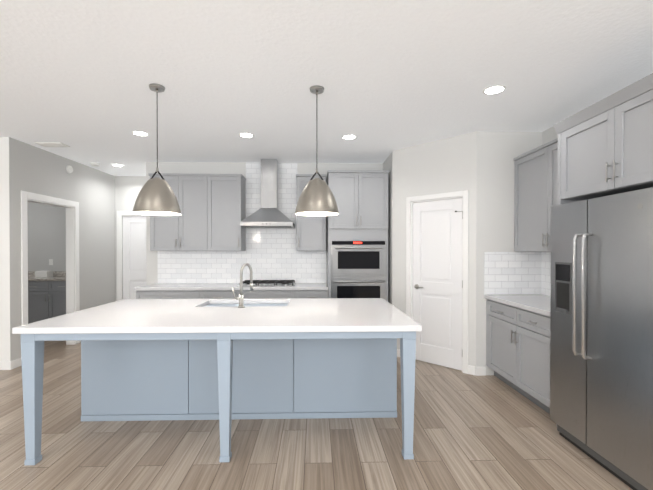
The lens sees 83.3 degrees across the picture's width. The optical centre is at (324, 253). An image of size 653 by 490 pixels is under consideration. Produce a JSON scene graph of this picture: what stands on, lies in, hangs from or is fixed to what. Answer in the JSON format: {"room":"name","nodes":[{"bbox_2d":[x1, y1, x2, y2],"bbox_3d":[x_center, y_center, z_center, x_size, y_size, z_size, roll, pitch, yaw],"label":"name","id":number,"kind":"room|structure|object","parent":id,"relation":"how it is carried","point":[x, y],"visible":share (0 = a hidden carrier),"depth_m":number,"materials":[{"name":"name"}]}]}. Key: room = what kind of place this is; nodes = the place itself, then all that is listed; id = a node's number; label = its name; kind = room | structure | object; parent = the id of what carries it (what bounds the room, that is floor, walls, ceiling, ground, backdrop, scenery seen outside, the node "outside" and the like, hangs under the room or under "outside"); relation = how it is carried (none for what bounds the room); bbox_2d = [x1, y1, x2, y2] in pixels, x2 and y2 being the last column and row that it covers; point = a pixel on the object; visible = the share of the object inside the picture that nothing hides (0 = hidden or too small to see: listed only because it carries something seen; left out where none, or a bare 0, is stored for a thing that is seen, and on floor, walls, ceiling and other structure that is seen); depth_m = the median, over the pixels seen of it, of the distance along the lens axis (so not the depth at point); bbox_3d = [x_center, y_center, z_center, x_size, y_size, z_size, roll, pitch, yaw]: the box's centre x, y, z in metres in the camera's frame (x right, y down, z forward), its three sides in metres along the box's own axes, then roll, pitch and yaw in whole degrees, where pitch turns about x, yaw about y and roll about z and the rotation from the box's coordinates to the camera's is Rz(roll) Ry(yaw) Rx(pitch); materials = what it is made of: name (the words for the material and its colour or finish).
{"room":"kitchen","nodes":[
{"label":"kitchen","id":0,"kind":"room"},
{"bbox_2d":[0,137,19,360],"bbox_3d":[-5.903,0.005,4.340,4.360,2.750,0.120,0,0,-2],"label":"wall","id":1,"kind":"structure","parent":0,"point":[9,147],"depth_m":4.35,"materials":[{"name":"white paint"}]},
{"bbox_2d":[0,190,485,375],"bbox_3d":[-2.745,0.327,1.693,10.530,2.145,9.950,0,0,-2],"label":"door trim","id":2,"kind":"structure","parent":1,"relation":"attached to","point":[72,277],"depth_m":4.74,"materials":[{"name":"white wood"}]},
{"bbox_2d":[20,141,115,357],"bbox_3d":[-3.812,-0.006,5.778,0.140,2.750,2.580,0,0,-2],"label":"wall","id":3,"kind":"structure","parent":0,"point":[43,172],"depth_m":6.04,"materials":[{"name":"white paint"}]},
{"bbox_2d":[28,271,65,274],"bbox_3d":[-5.377,0.397,7.037,2.040,0.096,0.020,0,0,-2],"label":"backsplash","id":4,"kind":"structure","parent":3,"relation":"attached to","point":[29,272],"depth_m":7.03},
{"bbox_2d":[66,165,72,172],"bbox_3d":[-3.736,-1.228,5.380,0.029,0.120,0.120,0,0,-2],"label":"sensor","id":5,"kind":"object","parent":3,"relation":"attached to","point":[69,168],"visible":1,"depth_m":5.35,"materials":[{"name":"white plastic"}]},
{"bbox_2d":[116,176,143,300],"bbox_3d":[-3.192,-0.013,6.710,1.150,2.750,0.150,0,0,-2],"label":"wall","id":6,"kind":"structure","parent":0,"point":[128,188],"depth_m":6.64,"materials":[{"name":"white paint"}]},
{"bbox_2d":[123,216,145,298],"bbox_3d":[-3.265,0.338,6.639,0.792,2.024,0.133,0,0,-2],"label":"hall door","id":7,"kind":"structure","parent":6,"relation":"in","point":[134,251],"depth_m":6.66,"materials":[{"name":"white wood"}]},
{"bbox_2d":[144,162,391,303],"bbox_3d":[-0.848,-0.005,5.679,3.720,2.750,0.120,0,0,-2],"label":"wall","id":8,"kind":"structure","parent":0,"point":[164,167],"depth_m":5.57,"materials":[{"name":"white paint"}]},
{"bbox_2d":[149,173,212,250],"bbox_3d":[-2.060,-0.584,5.401,0.869,1.096,0.340,0,0,-2],"label":"upper cabinet","id":9,"kind":"object","parent":8,"relation":"attached to","point":[211,217],"depth_m":5.24,"materials":[{"name":"grey wood"}]},
{"bbox_2d":[213,174,244,250],"bbox_3d":[-1.473,-0.584,5.417,0.539,1.096,0.340,0,0,-2],"label":"upper cabinet","id":10,"kind":"object","parent":8,"relation":"attached to","point":[228,189],"depth_m":5.26,"materials":[{"name":"grey wood"}]},
{"bbox_2d":[158,163,325,282],"bbox_3d":[-1.256,-0.461,5.600,2.560,1.833,0.006,0,0,-2],"label":"tile backsplash","id":11,"kind":"structure","parent":8,"relation":"attached to","point":[271,254],"depth_m":5.61,"materials":[{"name":"white tile"}]},
{"bbox_2d":[240,159,294,227],"bbox_3d":[-0.819,-0.877,5.356,0.730,0.998,0.495,0,0,-2],"label":"range hood","id":12,"kind":"object","parent":8,"relation":"attached to","point":[268,214],"visible":1,"depth_m":5.36,"materials":[{"name":"silver metal"}]},
{"bbox_2d":[296,174,325,250],"bbox_3d":[-0.202,-0.584,5.435,0.436,1.097,0.374,0,0,-2],"label":"upper cabinet","id":13,"kind":"object","parent":8,"relation":"attached to","point":[311,233],"visible":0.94,"depth_m":5.29,"materials":[{"name":"grey wood"}]},
{"bbox_2d":[0,341,632,489],"bbox_3d":[-2.061,1.431,2.845,12.200,0.080,12.200,0,0,-2],"label":"floor","id":14,"kind":"structure","parent":0,"point":[486,432],"depth_m":2.62,"materials":[{"name":"brown wood"}]},
{"bbox_2d":[28,279,65,323],"bbox_3d":[-4.899,0.924,6.759,1.060,0.874,0.608,0,0,-2],"label":"base cabinet","id":15,"kind":"object","parent":14,"relation":"on","point":[46,297],"depth_m":6.46,"materials":[{"name":"grey wood"}]},
{"bbox_2d":[28,275,65,278],"bbox_3d":[-5.369,0.468,6.738,2.040,0.040,0.618,0,0,-2],"label":"countertop","id":16,"kind":"structure","parent":15,"relation":"on","point":[29,276],"depth_m":6.75,"materials":[{"name":"beige stone"}]},
{"bbox_2d":[35,271,52,276],"bbox_3d":[-5.263,0.388,6.886,0.220,0.115,0.170,0,0,-2],"label":"basket","id":17,"kind":"object","parent":16,"relation":"on","point":[43,273],"visible":1,"depth_m":6.80,"materials":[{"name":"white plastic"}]},
{"bbox_2d":[136,292,205,298],"bbox_3d":[-2.097,0.936,5.272,0.919,0.874,0.620,0,0,-2],"label":"base cabinet","id":18,"kind":"object","parent":14,"relation":"on","point":[139,295],"depth_m":4.96,"materials":[{"name":"grey wood"}]},
{"bbox_2d":[134,284,327,291],"bbox_3d":[-1.268,0.479,5.284,2.607,0.040,0.637,0,0,-2],"label":"countertop","id":19,"kind":"structure","parent":18,"relation":"on","point":[151,287],"depth_m":5.00,"materials":[{"name":"white stone"}]},
{"bbox_2d":[238,280,295,286],"bbox_3d":[-0.818,0.432,5.317,0.760,0.051,0.511,0,0,-2],"label":"cooktop","id":20,"kind":"object","parent":19,"relation":"in","point":[256,283],"depth_m":5.18,"materials":[{"name":"black metal"}]},
{"bbox_2d":[21,331,415,464],"bbox_3d":[-0.704,0.952,3.121,2.628,0.873,1.381,0,0,-2],"label":"kitchen island","id":21,"kind":"object","parent":14,"relation":"on","point":[225,362],"depth_m":3.06,"materials":[{"name":"blue wood"}]},
{"bbox_2d":[12,299,421,334],"bbox_3d":[-0.704,0.495,3.101,2.660,0.040,1.402,0,0,-2],"label":"island countertop","id":22,"kind":"structure","parent":21,"relation":"on","point":[125,316],"depth_m":2.69,"materials":[{"name":"white stone"}]},
{"bbox_2d":[232,263,252,307],"bbox_3d":[-0.734,0.280,3.285,0.159,0.387,0.213,0,0,-2],"label":"faucet","id":23,"kind":"object","parent":22,"relation":"on","point":[241,297],"depth_m":3.20,"materials":[{"name":"silver metal"}]},
{"bbox_2d":[206,292,239,298],"bbox_3d":[-1.452,0.936,5.289,0.609,0.874,0.620,0,0,-2],"label":"base cabinet","id":24,"kind":"object","parent":14,"relation":"on","point":[209,295],"depth_m":4.98,"materials":[{"name":"grey wood"}]},
{"bbox_2d":[243,292,297,298],"bbox_3d":[-0.817,0.935,5.307,0.900,0.874,0.620,0,0,-2],"label":"base cabinet","id":25,"kind":"object","parent":14,"relation":"on","point":[247,295],"depth_m":5.00,"materials":[{"name":"grey wood"}]},
{"bbox_2d":[298,284,327,297],"bbox_3d":[-0.226,0.935,5.323,0.522,0.874,0.620,0,0,-2],"label":"base cabinet","id":26,"kind":"object","parent":14,"relation":"on","point":[300,294],"depth_m":5.02,"materials":[{"name":"grey wood"}]},
{"bbox_2d":[326,170,388,300],"bbox_3d":[0.453,0.120,5.293,0.845,2.504,0.703,0,0,-2],"label":"tall cabinet","id":27,"kind":"object","parent":14,"relation":"on","point":[357,246],"visible":0.69,"depth_m":5.02,"materials":[{"name":"grey wood"}]},
{"bbox_2d":[331,240,385,299],"bbox_3d":[0.461,0.426,4.995,0.750,1.198,0.102,0,0,-2],"label":"wall oven","id":28,"kind":"object","parent":27,"relation":"in","point":[358,267],"depth_m":5.00,"materials":[{"name":"silver metal"}]},
{"bbox_2d":[484,294,549,413],"bbox_3d":[2.136,0.929,3.557,0.666,0.914,1.195,0,0,-2],"label":"base cabinet","id":29,"kind":"object","parent":14,"relation":"on","point":[517,343],"visible":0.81,"depth_m":3.49,"materials":[{"name":"grey wood"}]},
{"bbox_2d":[550,187,652,489],"bbox_3d":[2.087,0.518,2.397,0.792,1.753,0.910,0,0,-2],"label":"fridge","id":30,"kind":"object","parent":14,"relation":"on","point":[601,353],"visible":1,"depth_m":2.30,"materials":[{"name":"grey metal"}]},
{"bbox_2d":[0,0,652,175],"bbox_3d":[-2.061,-1.409,2.824,12.200,0.100,12.200,0,0,-2],"label":"ceiling","id":31,"kind":"structure","parent":0,"point":[78,77],"depth_m":2.76,"materials":[{"name":"white paint"}]},
{"bbox_2d":[34,142,69,146],"bbox_3d":[-3.430,-1.364,4.627,0.320,0.015,0.180,0,0,-2],"label":"ceiling vent","id":32,"kind":"object","parent":31,"relation":"in","point":[51,144],"visible":1,"depth_m":4.58,"materials":[{"name":"white plastic"}]},
{"bbox_2d":[90,162,99,165],"bbox_3d":[-3.528,-1.362,5.645,0.130,0.034,0.130,0,0,-2],"label":"smoke detector","id":33,"kind":"object","parent":31,"relation":"attached to","point":[94,164],"visible":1,"depth_m":5.61,"materials":[{"name":"white plastic"}]},
{"bbox_2d":[132,131,148,135],"bbox_3d":[-2.108,-1.367,4.203,0.180,0.004,0.180,0,0,-2],"label":"recessed light","id":34,"kind":"object","parent":31,"relation":"in","point":[139,133],"visible":1,"depth_m":4.19,"materials":[{"name":"white plastic"}]},
{"bbox_2d":[133,83,180,215],"bbox_3d":[-1.372,-0.842,3.007,0.362,1.035,0.362,0,0,-2],"label":"pendant light","id":35,"kind":"object","parent":31,"relation":"hanging from","point":[156,196],"visible":1,"depth_m":2.92,"materials":[{"name":"silver metal"}]},
{"bbox_2d":[239,133,253,137],"bbox_3d":[-0.910,-1.367,4.266,0.180,0.004,0.180,0,0,-2],"label":"recessed light","id":36,"kind":"object","parent":31,"relation":"in","point":[247,135],"visible":1,"depth_m":4.26,"materials":[{"name":"white plastic"}]},
{"bbox_2d":[295,85,338,215],"bbox_3d":[-0.066,-0.842,3.043,0.362,1.035,0.362,0,0,-2],"label":"pendant light","id":37,"kind":"object","parent":31,"relation":"hanging from","point":[316,198],"visible":1,"depth_m":2.94,"materials":[{"name":"silver metal"}]},
{"bbox_2d":[342,135,356,138],"bbox_3d":[0.289,-1.368,4.329,0.180,0.004,0.180,0,0,-2],"label":"recessed light","id":38,"kind":"object","parent":31,"relation":"in","point":[349,136],"visible":1,"depth_m":4.32,"materials":[{"name":"white plastic"}]},
{"bbox_2d":[483,85,505,94],"bbox_3d":[1.410,-1.358,3.059,0.180,0.004,0.180,0,0,-2],"label":"recessed light","id":39,"kind":"object","parent":31,"relation":"in","point":[494,89],"visible":1,"depth_m":3.04,"materials":[{"name":"white plastic"}]},
{"bbox_2d":[413,198,462,370],"bbox_3d":[1.359,0.362,4.490,0.103,2.010,0.675,0,1,-45],"label":"pantry door","id":40,"kind":"structure","parent":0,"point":[437,271],"depth_m":4.48,"materials":[{"name":"white wood"}]},
{"bbox_2d":[532,127,557,149],"bbox_3d":[2.613,0.033,0.572,0.120,2.750,7.420,0,0,-2],"label":"wall","id":41,"kind":"structure","parent":0,"point":[541,138],"depth_m":4.13,"materials":[{"name":"white paint"}]},
{"bbox_2d":[484,252,550,295],"bbox_3d":[2.141,0.231,3.561,0.658,0.480,1.179,0,0,-2],"label":"tile backsplash","id":42,"kind":"structure","parent":41,"relation":"attached to","point":[506,273],"depth_m":4.14,"materials":[{"name":"white tile"}]},
{"bbox_2d":[514,138,557,251],"bbox_3d":[2.294,-0.539,3.551,0.351,1.050,1.193,0,0,-2],"label":"upper cabinet","id":43,"kind":"object","parent":41,"relation":"attached to","point":[535,186],"visible":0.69,"depth_m":3.76,"materials":[{"name":"grey wood"}]},
{"bbox_2d":[553,73,652,425],"bbox_3d":[2.168,0.189,2.391,0.667,2.410,1.120,0,0,-2],"label":"wall cabinet","id":44,"kind":"object","parent":41,"relation":"attached to","point":[605,146],"visible":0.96,"depth_m":2.42,"materials":[{"name":"grey wood"}]}
]}

